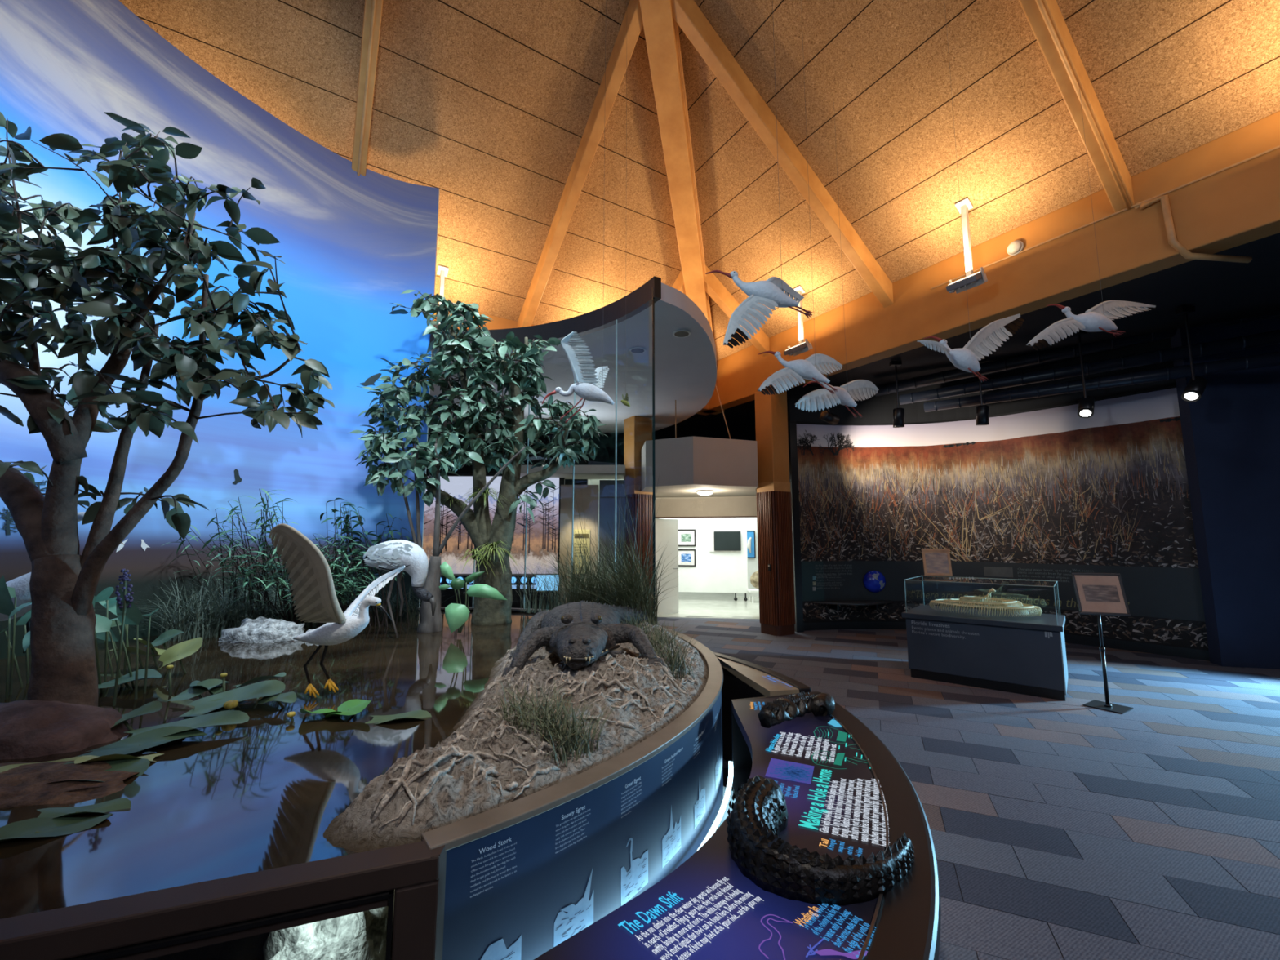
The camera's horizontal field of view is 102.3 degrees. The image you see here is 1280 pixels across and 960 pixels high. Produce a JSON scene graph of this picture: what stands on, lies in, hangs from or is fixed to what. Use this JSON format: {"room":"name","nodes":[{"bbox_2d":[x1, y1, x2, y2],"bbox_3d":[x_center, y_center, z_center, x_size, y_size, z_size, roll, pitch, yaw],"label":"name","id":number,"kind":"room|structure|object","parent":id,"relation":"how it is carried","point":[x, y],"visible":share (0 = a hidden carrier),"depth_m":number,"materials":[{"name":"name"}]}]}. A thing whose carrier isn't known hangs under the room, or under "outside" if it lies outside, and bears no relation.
{"room":"museum","nodes":[
{"label":"museum","id":0,"kind":"room"},
{"bbox_2d":[0,0,439,659],"bbox_3d":[-3.787,-0.990,4.073,1.382,6.200,5.109,-1,-7,11],"label":"wall","id":1,"kind":"structure","parent":0,"point":[350,244],"depth_m":5.07,"materials":[{"name":"blue paint"}]},
{"bbox_2d":[427,275,730,439],"bbox_3d":[-2.435,-1.348,8.396,8.130,1.302,6.627,0,-7,0],"label":"canopy","id":2,"kind":"object","parent":1,"relation":"attached to","point":[686,355],"visible":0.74,"depth_m":6.86,"materials":[{"name":"paint"}]},
{"bbox_2d":[672,329,690,337],"bbox_3d":[0.490,-1.723,6.057,0.207,0.016,0.207,-1,-7,9],"label":"recessed light","id":3,"kind":"object","parent":2,"relation":"attached to","point":[676,333],"depth_m":6.03,"materials":[{"name":"black plastic"}]},
{"bbox_2d":[426,432,588,484],"bbox_3d":[-5.100,0.685,11.699,7.800,4.620,0.200,0,-7,0],"label":"wall","id":4,"kind":"structure","parent":0,"point":[540,456],"depth_m":11.73,"materials":[{"name":"black paint"}]},
{"bbox_2d":[559,484,598,600],"bbox_3d":[-1.171,1.442,9.880,0.722,2.700,0.140,0,-7,0],"label":"wall panel","id":5,"kind":"object","parent":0,"point":[588,492],"visible":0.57,"depth_m":9.90,"materials":[{"name":"beige paint"}]},
{"bbox_2d":[573,528,590,573],"bbox_3d":[-1.107,1.357,9.790,0.309,0.834,0.038,0,-7,0],"label":"wall sign","id":6,"kind":"object","parent":5,"relation":"attached to","point":[584,531],"visible":0.7,"depth_m":9.79,"materials":[{"name":"yellow plastic"}]},
{"bbox_2d":[599,480,625,595],"bbox_3d":[-0.539,1.400,9.955,0.496,2.800,0.140,0,-7,0],"label":"wall","id":7,"kind":"structure","parent":0,"point":[606,498],"depth_m":9.96,"materials":[{"name":"paint"}]},
{"bbox_2d":[500,465,625,479],"bbox_3d":[-1.471,-0.151,10.285,2.372,0.156,1.000,0,-7,0],"label":"trim","id":8,"kind":"structure","parent":7,"relation":"attached to","point":[581,472],"depth_m":9.79,"materials":[{"name":"white paint"}]},
{"bbox_2d":[118,0,1279,370],"bbox_3d":[-0.727,-5.494,1.572,15.215,5.975,15.012,4,-8,-32],"label":"ceiling","id":9,"kind":"structure","parent":0,"point":[507,108],"depth_m":6.06,"materials":[{"name":"wood"}]},
{"bbox_2d":[433,265,448,329],"bbox_3d":[-2.926,-2.608,7.668,0.396,1.223,0.305,4,-8,-32],"label":"uplight","id":10,"kind":"object","parent":9,"relation":"hanging from","point":[442,271],"visible":0.2,"depth_m":7.76,"materials":[{"name":"white metal"}]},
{"bbox_2d":[542,54,614,423],"bbox_3d":[-0.513,-3.266,4.952,0.663,5.548,0.370,4,-7,-28],"label":"ibis","id":11,"kind":"object","parent":9,"relation":"hanging from","point":[575,348],"visible":1,"depth_m":4.62,"materials":[{"name":"white plastic"}]},
{"bbox_2d":[433,311,724,414],"bbox_3d":[-4.726,-2.413,7.359,15.300,0.980,0.300,4,-8,-32],"label":"beam","id":12,"kind":"structure","parent":9,"relation":"attached to","point":[497,322],"depth_m":8.71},
{"bbox_2d":[621,93,630,406],"bbox_3d":[-0.129,-3.388,4.952,0.086,5.510,0.105,0,-7,0],"label":"cable","id":13,"kind":"object","parent":9,"relation":"hanging from","point":[624,401],"visible":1,"depth_m":4.64,"materials":[{"name":"metal"}]},
{"bbox_2d":[705,0,813,347],"bbox_3d":[0.944,-3.432,4.007,1.075,5.279,0.385,4,-7,-28],"label":"ibis","id":14,"kind":"object","parent":9,"relation":"hanging from","point":[773,292],"visible":1,"depth_m":3.65,"materials":[{"name":"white plastic"}]},
{"bbox_2d":[783,285,813,355],"bbox_3d":[2.529,-2.570,8.329,0.332,1.147,0.396,4,-8,-32],"label":"uplight","id":15,"kind":"object","parent":9,"relation":"hanging from","point":[802,347],"visible":0.9,"depth_m":8.30,"materials":[{"name":"white metal"}]},
{"bbox_2d":[757,1,842,395],"bbox_3d":[1.592,-2.929,5.144,1.239,4.440,0.338,3,-7,-24],"label":"ibis","id":16,"kind":"object","parent":9,"relation":"hanging from","point":[801,369],"visible":1,"depth_m":4.85,"materials":[{"name":"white plastic"}]},
{"bbox_2d":[795,101,878,417],"bbox_3d":[2.171,-2.561,5.863,1.371,3.796,0.257,3,-7,-24],"label":"ibis","id":17,"kind":"object","parent":9,"relation":"hanging from","point":[842,397],"visible":0.87,"depth_m":5.58,"materials":[{"name":"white plastic"}]},
{"bbox_2d":[946,197,987,293],"bbox_3d":[3.875,-2.817,6.189,0.332,1.147,0.396,4,-8,-32],"label":"uplight","id":18,"kind":"object","parent":9,"relation":"hanging from","point":[978,278],"visible":0.99,"depth_m":6.18,"materials":[{"name":"white metal"}]},
{"bbox_2d":[916,3,1024,382],"bbox_3d":[2.888,-2.715,4.789,1.875,3.771,0.304,4,-8,-30],"label":"ibis","id":19,"kind":"object","parent":9,"relation":"hanging from","point":[966,358],"visible":1,"depth_m":4.68,"materials":[{"name":"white plastic"}]},
{"bbox_2d":[695,111,1279,415],"bbox_3d":[5.393,-2.681,5.031,0.322,0.980,15.300,4,-8,-32],"label":"beam","id":20,"kind":"structure","parent":9,"relation":"attached to","point":[1223,193],"depth_m":5.78,"materials":[{"name":"wood"}]},
{"bbox_2d":[819,373,839,425],"bbox_3d":[3.122,-1.443,8.526,0.337,1.070,0.175,4,-8,-30],"label":"track spotlight","id":21,"kind":"object","parent":20,"relation":"hanging from","point":[825,415],"visible":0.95,"depth_m":8.42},
{"bbox_2d":[1006,240,1023,255],"bbox_3d":[4.481,-2.782,6.166,0.075,0.170,0.170,4,-8,-32],"label":"smoke detector","id":22,"kind":"object","parent":20,"relation":"attached to","point":[1016,246],"visible":1,"depth_m":6.14,"materials":[{"name":"white plastic"}]},
{"bbox_2d":[1026,80,1155,351],"bbox_3d":[4.072,-2.498,4.668,2.157,3.042,0.255,2,-7,-19],"label":"ibis","id":23,"kind":"object","parent":9,"relation":"hanging from","point":[1096,318],"visible":1,"depth_m":4.44,"materials":[{"name":"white plastic"}]},
{"bbox_2d":[640,435,758,497],"bbox_3d":[1.200,-0.170,10.136,2.600,0.820,2.900,0,-7,0],"label":"soffit","id":24,"kind":"structure","parent":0,"point":[684,466],"depth_m":8.94,"materials":[{"name":"paint"}]},
{"bbox_2d":[655,496,756,518],"bbox_3d":[1.312,0.600,11.302,2.555,0.462,0.204,-1,-7,11],"label":"lintel","id":25,"kind":"object","parent":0,"point":[722,506],"visible":0.91,"depth_m":11.22,"materials":[{"name":"white paint"}]},
{"bbox_2d":[657,591,759,618],"bbox_3d":[2.000,3.355,14.702,7.000,0.001,8.020,0,-7,0],"label":"floor","id":26,"kind":"structure","parent":0,"point":[719,605],"depth_m":12.82,"materials":[{"name":"white"}]},
{"bbox_2d":[662,517,748,600],"bbox_3d":[1.735,1.980,14.242,2.412,2.630,0.120,-1,-7,11],"label":"wall","id":27,"kind":"structure","parent":26,"relation":"on","point":[713,571],"depth_m":14.10,"materials":[{"name":"white paint"}]},
{"bbox_2d":[678,549,695,566],"bbox_3d":[1.276,2.150,14.234,0.524,0.465,0.026,-1,-7,11],"label":"framed picture","id":28,"kind":"object","parent":27,"relation":"attached to","point":[688,555],"visible":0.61,"depth_m":14.22,"materials":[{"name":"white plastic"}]},
{"bbox_2d":[678,528,695,546],"bbox_3d":[1.282,1.604,14.296,0.526,0.465,0.026,-1,-7,11],"label":"framed picture","id":29,"kind":"object","parent":27,"relation":"attached to","point":[686,537],"visible":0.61,"depth_m":14.28,"materials":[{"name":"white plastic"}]},
{"bbox_2d":[709,531,741,551],"bbox_3d":[2.320,1.681,14.057,0.848,0.562,0.079,-1,-7,11],"label":"television","id":30,"kind":"object","parent":27,"relation":"attached to","point":[719,541],"visible":1,"depth_m":14.02,"materials":[{"name":"black plastic"}]},
{"bbox_2d":[733,517,759,596],"bbox_3d":[4.031,1.742,15.100,2.568,3.300,0.100,-1,-7,7],"label":"wall","id":31,"kind":"structure","parent":0,"point":[753,563],"depth_m":15.06,"materials":[{"name":"white paint"}]},
{"bbox_2d":[746,530,755,558],"bbox_3d":[3.202,1.881,15.064,0.340,0.799,0.120,0,-7,0],"label":"framed picture","id":32,"kind":"object","parent":31,"relation":"attached to","point":[751,551],"visible":0.75,"depth_m":15.06,"materials":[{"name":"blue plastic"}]},
{"bbox_2d":[588,232,1279,463],"bbox_3d":[-0.242,-2.566,3.669,39.961,0.001,39.961,0,-7,0],"label":"ceiling","id":33,"kind":"structure","parent":0,"point":[1220,291],"depth_m":6.90,"materials":[{"name":"paint"}]},
{"bbox_2d":[888,360,904,427],"bbox_3d":[4.256,-1.417,8.522,0.175,1.121,0.207,0,-7,0],"label":"track spotlight","id":34,"kind":"object","parent":33,"relation":"hanging from","point":[898,413],"visible":1,"depth_m":8.44,"materials":[{"name":"black plastic"}]},
{"bbox_2d":[976,354,989,425],"bbox_3d":[5.433,-1.436,8.222,0.175,1.152,0.208,0,-7,0],"label":"track spotlight","id":35,"kind":"object","parent":33,"relation":"hanging from","point":[982,411],"visible":0.9,"depth_m":8.12,"materials":[{"name":"black plastic"}]},
{"bbox_2d":[875,314,1279,396],"bbox_3d":[6.558,-1.987,8.131,5.285,0.552,0.205,-4,-8,33],"label":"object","id":36,"kind":"object","parent":33,"relation":"attached to","point":[1037,357],"visible":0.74,"depth_m":8.22,"materials":[{"name":"paint"}]},
{"bbox_2d":[1070,328,1094,418],"bbox_3d":[6.197,-1.487,7.211,0.319,1.282,0.175,5,-9,-40],"label":"track spotlight","id":37,"kind":"object","parent":33,"relation":"hanging from","point":[1086,403],"visible":0.99,"depth_m":7.16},
{"bbox_2d":[898,329,1279,404],"bbox_3d":[6.541,-1.648,7.840,4.702,0.292,0.184,-5,-8,36],"label":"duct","id":38,"kind":"object","parent":33,"relation":"attached to","point":[1269,338],"visible":1,"depth_m":7.54,"materials":[{"name":"metal"}]},
{"bbox_2d":[924,351,1279,412],"bbox_3d":[6.546,-1.395,7.610,4.204,0.239,0.174,-6,-9,41],"label":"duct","id":39,"kind":"object","parent":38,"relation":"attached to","point":[1246,362],"visible":0.94,"depth_m":7.32,"materials":[{"name":"metal"}]},
{"bbox_2d":[1174,306,1208,402],"bbox_3d":[6.963,-1.589,6.521,0.326,1.238,0.175,2,-7,-20],"label":"track spotlight","id":40,"kind":"object","parent":33,"relation":"hanging from","point":[1195,388],"visible":1,"depth_m":6.48,"materials":[{"name":"metal"}]},
{"bbox_2d":[657,615,1279,959],"bbox_3d":[1.008,2.323,5.707,24.000,0.014,25.000,4,-8,-32],"label":"floor","id":41,"kind":"structure","parent":0,"point":[1068,829],"depth_m":3.37,"materials":[{"name":"tile"}]},
{"bbox_2d":[144,606,735,959],"bbox_3d":[-1.006,1.611,3.302,3.229,0.855,5.576,0,-7,0],"label":"base","id":42,"kind":"object","parent":41,"relation":"on","point":[519,878],"visible":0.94,"depth_m":1.67,"materials":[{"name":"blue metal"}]},
{"bbox_2d":[0,840,439,959],"bbox_3d":[-1.241,1.353,1.041,1.528,0.850,0.096,2,-7,-20],"label":"frame","id":43,"kind":"structure","parent":42,"relation":"attached to","point":[148,925],"depth_m":1.18,"materials":[{"name":"brown paint"}]},
{"bbox_2d":[0,610,536,919],"bbox_3d":[-2.019,1.236,3.473,4.925,0.001,5.243,0,-7,0],"label":"pond water","id":44,"kind":"object","parent":42,"relation":"in","point":[262,793],"visible":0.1,"depth_m":1.97,"materials":[{"name":"liquid"}]},
{"bbox_2d":[0,511,124,653],"bbox_3d":[-3.558,0.610,3.100,0.861,0.836,0.222,0,-7,0],"label":"egret","id":45,"kind":"object","parent":44,"relation":"in","point":[21,584],"visible":0.15,"depth_m":3.02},
{"bbox_2d":[0,699,132,759],"bbox_3d":[-2.562,1.020,2.153,0.840,0.186,0.462,0,-7,0],"label":"rock","id":46,"kind":"object","parent":44,"relation":"on","point":[32,728],"visible":0.91,"depth_m":2.07,"materials":[{"name":"stone"}]},
{"bbox_2d":[0,760,139,808],"bbox_3d":[-2.106,1.035,1.760,0.901,0.068,0.414,0,-7,0],"label":"rock","id":47,"kind":"object","parent":44,"relation":"on","point":[27,784],"visible":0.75,"depth_m":1.73,"materials":[{"name":"stone"}]},
{"bbox_2d":[0,568,159,706],"bbox_3d":[-3.098,0.765,2.766,1.024,0.777,0.670,-6,-9,40],"label":"pickerelweed","id":48,"kind":"object","parent":44,"relation":"on","point":[122,606],"visible":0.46,"depth_m":2.78,"materials":[{"name":"green plant"}]},
{"bbox_2d":[0,664,296,783],"bbox_3d":[-2.195,1.057,2.462,0.919,0.194,1.597,4,-8,-34],"label":"water lily","id":49,"kind":"object","parent":44,"relation":"on","point":[211,710],"visible":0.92,"depth_m":2.28,"materials":[{"name":"plant"}]},
{"bbox_2d":[222,699,238,708],"bbox_3d":[-1.946,1.068,2.452,0.057,0.034,0.056,3,-7,-22],"label":"flower","id":50,"kind":"object","parent":49,"relation":"on","point":[230,704],"depth_m":2.44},
{"bbox_2d":[110,619,202,673],"bbox_3d":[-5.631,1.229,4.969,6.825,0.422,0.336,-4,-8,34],"label":"water lily","id":51,"kind":"object","parent":44,"relation":"on","point":[182,650],"visible":0.57,"depth_m":3.23,"materials":[{"name":"plant"}]},
{"bbox_2d":[0,111,334,706],"bbox_3d":[-2.621,-0.442,2.487,2.517,3.426,0.974,0,-7,-2],"label":"tree","id":52,"kind":"object","parent":44,"relation":"in","point":[64,582],"visible":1,"depth_m":2.37,"materials":[{"name":"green plant"}]},
{"bbox_2d":[0,710,431,842],"bbox_3d":[-1.433,1.062,1.927,0.238,0.062,1.347,-4,-8,34],"label":"water lily","id":53,"kind":"object","parent":44,"relation":"on","point":[52,821],"visible":0.87,"depth_m":1.52,"materials":[{"name":"plant"}]},
{"bbox_2d":[94,568,387,641],"bbox_3d":[-3.653,1.090,4.757,1.858,0.604,2.364,-1,-7,12],"label":"clump","id":54,"kind":"object","parent":44,"relation":"in","point":[219,619],"visible":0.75,"depth_m":4.45,"materials":[{"name":"plant"}]},
{"bbox_2d":[164,488,318,626],"bbox_3d":[-3.480,0.739,4.668,1.414,1.272,1.177,0,-7,0],"label":"reeds","id":55,"kind":"object","parent":44,"relation":"on","point":[251,584],"visible":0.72,"depth_m":4.50,"materials":[{"name":"green plant"}]},
{"bbox_2d":[218,616,305,643],"bbox_3d":[-3.153,1.264,4.353,0.791,0.206,0.439,0,-7,0],"label":"rock","id":56,"kind":"object","parent":44,"relation":"on","point":[261,629],"visible":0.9,"depth_m":4.22,"materials":[{"name":"stone"}]},
{"bbox_2d":[280,529,377,627],"bbox_3d":[-2.881,0.930,4.810,0.894,0.925,1.174,4,-8,-34],"label":"shrub","id":57,"kind":"object","parent":44,"relation":"on","point":[333,565],"visible":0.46,"depth_m":4.77,"materials":[{"name":"green plant"}]},
{"bbox_2d":[299,698,371,717],"bbox_3d":[-1.425,1.099,2.431,0.304,0.102,0.172,0,-7,0],"label":"water lily","id":58,"kind":"object","parent":44,"relation":"on","point":[351,707],"visible":0.88,"depth_m":2.44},
{"bbox_2d":[269,523,405,697],"bbox_3d":[-1.597,0.695,2.768,0.709,0.902,0.353,5,-8,-39],"label":"egret","id":59,"kind":"object","parent":44,"relation":"on","point":[313,588],"visible":1,"depth_m":2.67,"materials":[{"name":"white plastic"}]},
{"bbox_2d":[311,497,413,627],"bbox_3d":[-2.695,0.795,4.997,1.174,1.231,0.532,-1,-7,5],"label":"leafy shrub","id":60,"kind":"object","parent":44,"relation":"in","point":[347,522],"visible":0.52,"depth_m":4.99,"materials":[{"name":"green plant"}]},
{"bbox_2d":[267,583,457,628],"bbox_3d":[-2.767,1.239,5.270,2.022,0.427,1.212,2,-7,-18],"label":"clump","id":61,"kind":"object","parent":44,"relation":"in","point":[393,608],"visible":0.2,"depth_m":5.36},
{"bbox_2d":[360,539,436,637],"bbox_3d":[-2.054,0.913,4.351,0.685,0.813,0.287,0,-7,0],"label":"stork","id":62,"kind":"object","parent":44,"relation":"on","point":[391,555],"visible":0.97,"depth_m":4.29,"materials":[{"name":"white plastic"}]},
{"bbox_2d":[355,422,525,632],"bbox_3d":[-1.904,0.395,4.837,1.626,2.038,0.556,0,-7,0],"label":"tree","id":63,"kind":"object","parent":44,"relation":"on","point":[428,623],"visible":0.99,"depth_m":4.82,"materials":[{"name":"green plant"}]},
{"bbox_2d":[439,561,506,632],"bbox_3d":[-1.450,1.011,4.430,0.632,0.611,0.166,0,-7,0],"label":"leaf plant","id":64,"kind":"object","parent":44,"relation":"in","point":[456,615],"visible":1,"depth_m":4.39,"materials":[{"name":"plant"}]},
{"bbox_2d":[348,289,606,625],"bbox_3d":[-1.661,-0.374,5.415,2.690,3.770,1.175,0,-7,0],"label":"tree","id":65,"kind":"object","parent":44,"relation":"in","point":[476,415],"visible":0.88,"depth_m":5.30,"materials":[{"name":"green plant"}]},
{"bbox_2d":[451,548,493,573],"bbox_3d":[-1.634,0.802,5.001,0.501,0.274,0.300,0,-7,0],"label":"air plant","id":66,"kind":"object","parent":65,"relation":"attached to","point":[474,552],"visible":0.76,"depth_m":5.02,"materials":[{"name":"green plant"}]},
{"bbox_2d":[457,486,510,508],"bbox_3d":[-1.582,0.182,5.143,0.598,0.242,0.320,0,-7,0],"label":"air plant","id":67,"kind":"object","parent":65,"relation":"attached to","point":[486,493],"visible":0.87,"depth_m":5.18,"materials":[{"name":"green plant"}]},
{"bbox_2d":[463,540,519,572],"bbox_3d":[-1.450,0.736,4.968,0.589,0.311,0.340,0,-7,0],"label":"air plant","id":68,"kind":"object","parent":65,"relation":"attached to","point":[493,548],"visible":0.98,"depth_m":4.97,"materials":[{"name":"green plant"}]},
{"bbox_2d":[323,620,708,852],"bbox_3d":[-0.281,1.107,3.252,1.512,0.250,3.874,0,-7,0],"label":"mound","id":69,"kind":"object","parent":44,"relation":"in","point":[474,771],"visible":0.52,"depth_m":1.85,"materials":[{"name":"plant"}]},
{"bbox_2d":[472,677,615,765],"bbox_3d":[-0.410,0.900,2.005,0.615,0.228,0.540,-3,-7,25],"label":"clump","id":70,"kind":"object","parent":69,"relation":"on","point":[568,747],"visible":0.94,"depth_m":1.93,"materials":[{"name":"plant"}]},
{"bbox_2d":[502,600,664,676],"bbox_3d":[-0.349,1.019,3.592,1.000,0.371,2.121,0,-7,0],"label":"alligator","id":71,"kind":"object","parent":69,"relation":"on","point":[580,633],"visible":0.92,"depth_m":2.99,"materials":[{"name":"plastic"}]},
{"bbox_2d":[615,605,700,679],"bbox_3d":[0.047,1.033,3.481,0.740,0.257,1.647,0,-7,0],"label":"clump","id":72,"kind":"object","parent":69,"relation":"on","point":[654,638],"visible":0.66,"depth_m":3.10,"materials":[{"name":"plant"}]},
{"bbox_2d":[510,549,595,613],"bbox_3d":[-1.014,1.059,5.388,1.489,0.730,0.757,-4,-8,34],"label":"clump","id":73,"kind":"object","parent":44,"relation":"in","point":[556,601],"visible":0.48,"depth_m":5.55,"materials":[{"name":"plant"}]},
{"bbox_2d":[474,520,692,625],"bbox_3d":[-0.595,0.819,4.517,2.681,1.009,1.532,-6,-9,44],"label":"clump","id":74,"kind":"object","parent":44,"relation":"in","point":[626,596],"visible":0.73,"depth_m":4.60,"materials":[{"name":"plant"}]},
{"bbox_2d":[539,471,661,608],"bbox_3d":[-0.269,0.636,4.959,1.320,1.472,0.683,-3,-7,27],"label":"clump","id":75,"kind":"object","parent":44,"relation":"in","point":[624,528],"visible":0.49,"depth_m":4.96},
{"bbox_2d":[262,906,391,959],"bbox_3d":[-0.912,1.368,1.492,0.402,0.444,0.371,5,-8,-37],"label":"rock","id":76,"kind":"object","parent":42,"relation":"in","point":[362,935],"visible":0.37,"depth_m":1.44,"materials":[{"name":"stone"}]},
{"bbox_2d":[480,934,521,959],"bbox_3d":[-0.400,1.352,1.423,0.160,0.140,0.002,6,-9,-41],"label":"picture","id":77,"kind":"object","parent":42,"relation":"attached to","point":[500,947],"depth_m":1.44},
{"bbox_2d":[471,286,655,620],"bbox_3d":[-1.135,-0.193,5.807,3.033,3.305,0.478,-3,-7,25],"label":"glass screen","id":78,"kind":"object","parent":42,"relation":"on","point":[653,299],"visible":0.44,"depth_m":5.40,"materials":[{"name":"glass"}]},
{"bbox_2d":[553,869,593,946],"bbox_3d":[-0.204,1.349,1.613,0.002,0.190,0.160,-6,-9,43],"label":"picture","id":79,"kind":"object","parent":42,"relation":"attached to","point":[573,896],"depth_m":1.61},
{"bbox_2d":[621,837,648,906],"bbox_3d":[-0.017,1.369,1.836,0.002,0.200,0.160,-5,-8,36],"label":"picture","id":80,"kind":"object","parent":42,"relation":"attached to","point":[634,851],"depth_m":1.83},
{"bbox_2d":[662,804,680,868],"bbox_3d":[0.128,1.394,2.049,0.002,0.200,0.160,-4,-8,31],"label":"picture","id":81,"kind":"object","parent":42,"relation":"attached to","point":[671,814],"depth_m":2.04},
{"bbox_2d":[693,780,705,828],"bbox_3d":[0.270,1.425,2.317,0.002,0.200,0.160,-3,-7,24],"label":"picture","id":82,"kind":"object","parent":42,"relation":"attached to","point":[699,785],"depth_m":2.30},
{"bbox_2d":[715,753,719,789],"bbox_3d":[0.401,1.464,2.661,0.002,0.200,0.160,-2,-7,17],"label":"picture","id":83,"kind":"object","parent":42,"relation":"attached to","point":[717,755],"depth_m":2.65},
{"bbox_2d":[419,574,559,609],"bbox_3d":[-3.039,2.332,10.029,3.195,0.965,0.200,0,-7,0],"label":"icon panel","id":84,"kind":"object","parent":41,"relation":"on","point":[448,593],"visible":0.28,"depth_m":9.98,"materials":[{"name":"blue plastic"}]},
{"bbox_2d":[422,472,564,608],"bbox_3d":[-3.185,1.346,10.362,3.383,3.000,0.104,0,-7,0],"label":"mural","id":85,"kind":"object","parent":41,"relation":"on","point":[460,541],"visible":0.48,"depth_m":10.35,"materials":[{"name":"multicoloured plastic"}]},
{"bbox_2d":[422,475,559,573],"bbox_3d":[-3.208,0.895,10.366,3.137,1.955,0.001,0,-7,0],"label":"photo","id":86,"kind":"object","parent":85,"relation":"attached to","point":[459,486],"depth_m":10.35},
{"bbox_2d":[623,415,653,600],"bbox_3d":[-0.040,0.618,10.156,0.497,4.400,0.497,4,-8,-32],"label":"column","id":87,"kind":"structure","parent":41,"relation":"on","point":[637,430],"depth_m":10.00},
{"bbox_2d":[533,691,941,959],"bbox_3d":[0.367,1.481,1.635,1.054,0.732,3.307,-4,-8,30],"label":"table","id":88,"kind":"object","parent":41,"relation":"on","point":[846,793],"visible":0.89,"depth_m":1.39,"materials":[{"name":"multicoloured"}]},
{"bbox_2d":[764,758,814,784],"bbox_3d":[0.602,1.167,2.071,0.224,0.001,0.235,0,-7,0],"label":"photo","id":89,"kind":"object","parent":88,"relation":"on","point":[777,768],"depth_m":2.06},
{"bbox_2d":[757,691,835,728],"bbox_3d":[0.802,1.181,2.666,0.527,0.121,0.186,3,-7,-27],"label":"bronze hatchling","id":90,"kind":"object","parent":88,"relation":"on","point":[780,710],"visible":1,"depth_m":2.63,"materials":[{"name":"metal"}]},
{"bbox_2d":[726,774,914,906],"bbox_3d":[0.488,1.031,1.487,0.526,0.142,0.372,-4,-8,29],"label":"bronze tail","id":91,"kind":"object","parent":88,"relation":"on","point":[759,813],"visible":1,"depth_m":1.38,"materials":[{"name":"metal"}]},
{"bbox_2d":[712,651,811,764],"bbox_3d":[0.558,1.756,4.009,0.433,0.729,1.910,3,-7,-22],"label":"ledge","id":92,"kind":"object","parent":41,"relation":"on","point":[742,679],"visible":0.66,"depth_m":3.65,"materials":[{"name":"laminate"}]},
{"bbox_2d":[754,386,795,635],"bbox_3d":[2.440,0.528,9.381,0.497,4.400,0.497,4,-8,-32],"label":"column","id":93,"kind":"structure","parent":41,"relation":"on","point":[774,505],"depth_m":9.19,"materials":[{"name":"wood"}]},
{"bbox_2d":[902,575,1067,701],"bbox_3d":[4.115,1.790,6.181,1.532,1.160,1.032,-6,-9,40],"label":"display case","id":94,"kind":"object","parent":41,"relation":"on","point":[1024,655],"visible":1,"depth_m":5.76,"materials":[{"name":"grey paint"}]},
{"bbox_2d":[921,548,952,576],"bbox_3d":[3.944,1.101,6.858,0.330,0.371,0.187,-2,-7,20],"label":"framed picture","id":95,"kind":"object","parent":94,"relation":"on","point":[936,562],"visible":1,"depth_m":6.81,"materials":[{"name":"brown wood"}]},
{"bbox_2d":[924,552,949,573],"bbox_3d":[3.927,1.096,6.811,0.264,0.266,0.066,-2,-7,20],"label":"print","id":96,"kind":"object","parent":95,"relation":"on","point":[935,562],"depth_m":6.81},
{"bbox_2d":[928,588,1042,617],"bbox_3d":[4.090,1.426,6.161,0.730,0.297,1.107,6,-9,-43],"label":"model","id":97,"kind":"object","parent":94,"relation":"in","point":[964,602],"visible":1,"depth_m":5.99},
{"bbox_2d":[1071,573,1133,714],"bbox_3d":[4.643,1.597,5.148,0.330,1.308,0.413,5,-8,-37],"label":"stand","id":98,"kind":"object","parent":41,"relation":"on","point":[1096,593],"visible":1,"depth_m":5.17,"materials":[{"name":"black plastic"}]},
{"bbox_2d":[1082,584,1120,602],"bbox_3d":[4.647,1.143,5.192,0.275,0.157,0.050,-3,-7,21],"label":"print","id":99,"kind":"object","parent":98,"relation":"attached to","point":[1091,593],"depth_m":5.19},
{"bbox_2d":[786,337,1209,661],"bbox_3d":[5.644,0.376,8.934,5.833,4.600,1.442,-3,-7,25],"label":"wall","id":100,"kind":"structure","parent":0,"point":[1042,491],"depth_m":8.99,"materials":[{"name":"brown"}]},
{"bbox_2d":[812,600,893,610],"bbox_3d":[3.922,2.287,9.354,1.523,0.140,0.447,0,-7,0],"label":"wall shelf","id":101,"kind":"object","parent":100,"relation":"attached to","point":[833,605],"visible":1,"depth_m":9.35,"materials":[{"name":"laminate"}]},
{"bbox_2d":[862,570,885,592],"bbox_3d":[4.370,1.883,9.543,0.410,0.410,0.148,0,-7,0],"label":"globe","id":102,"kind":"object","parent":100,"relation":"attached to","point":[874,581],"visible":1,"depth_m":9.51,"materials":[{"name":"paint"}]},
{"bbox_2d":[1170,318,1279,669],"bbox_3d":[8.388,0.131,6.891,1.541,4.620,0.200,-2,-7,16],"label":"wall","id":103,"kind":"structure","parent":0,"point":[1231,435],"depth_m":6.90,"materials":[{"name":"blue paint"}]},
{"bbox_3d":[0.220,1.606,10.780,0.160,2.580,1.185,0,-7,0],"label":"wall","id":104,"kind":"structure","parent":0,"visible":0},
{"bbox_2d":[655,518,678,615],"bbox_3d":[0.602,1.920,11.500,0.725,2.100,0.113,5,-8,-39],"label":"door","id":105,"kind":"structure","parent":104,"relation":"in","point":[666,530],"depth_m":11.53,"materials":[{"name":"white paint"}]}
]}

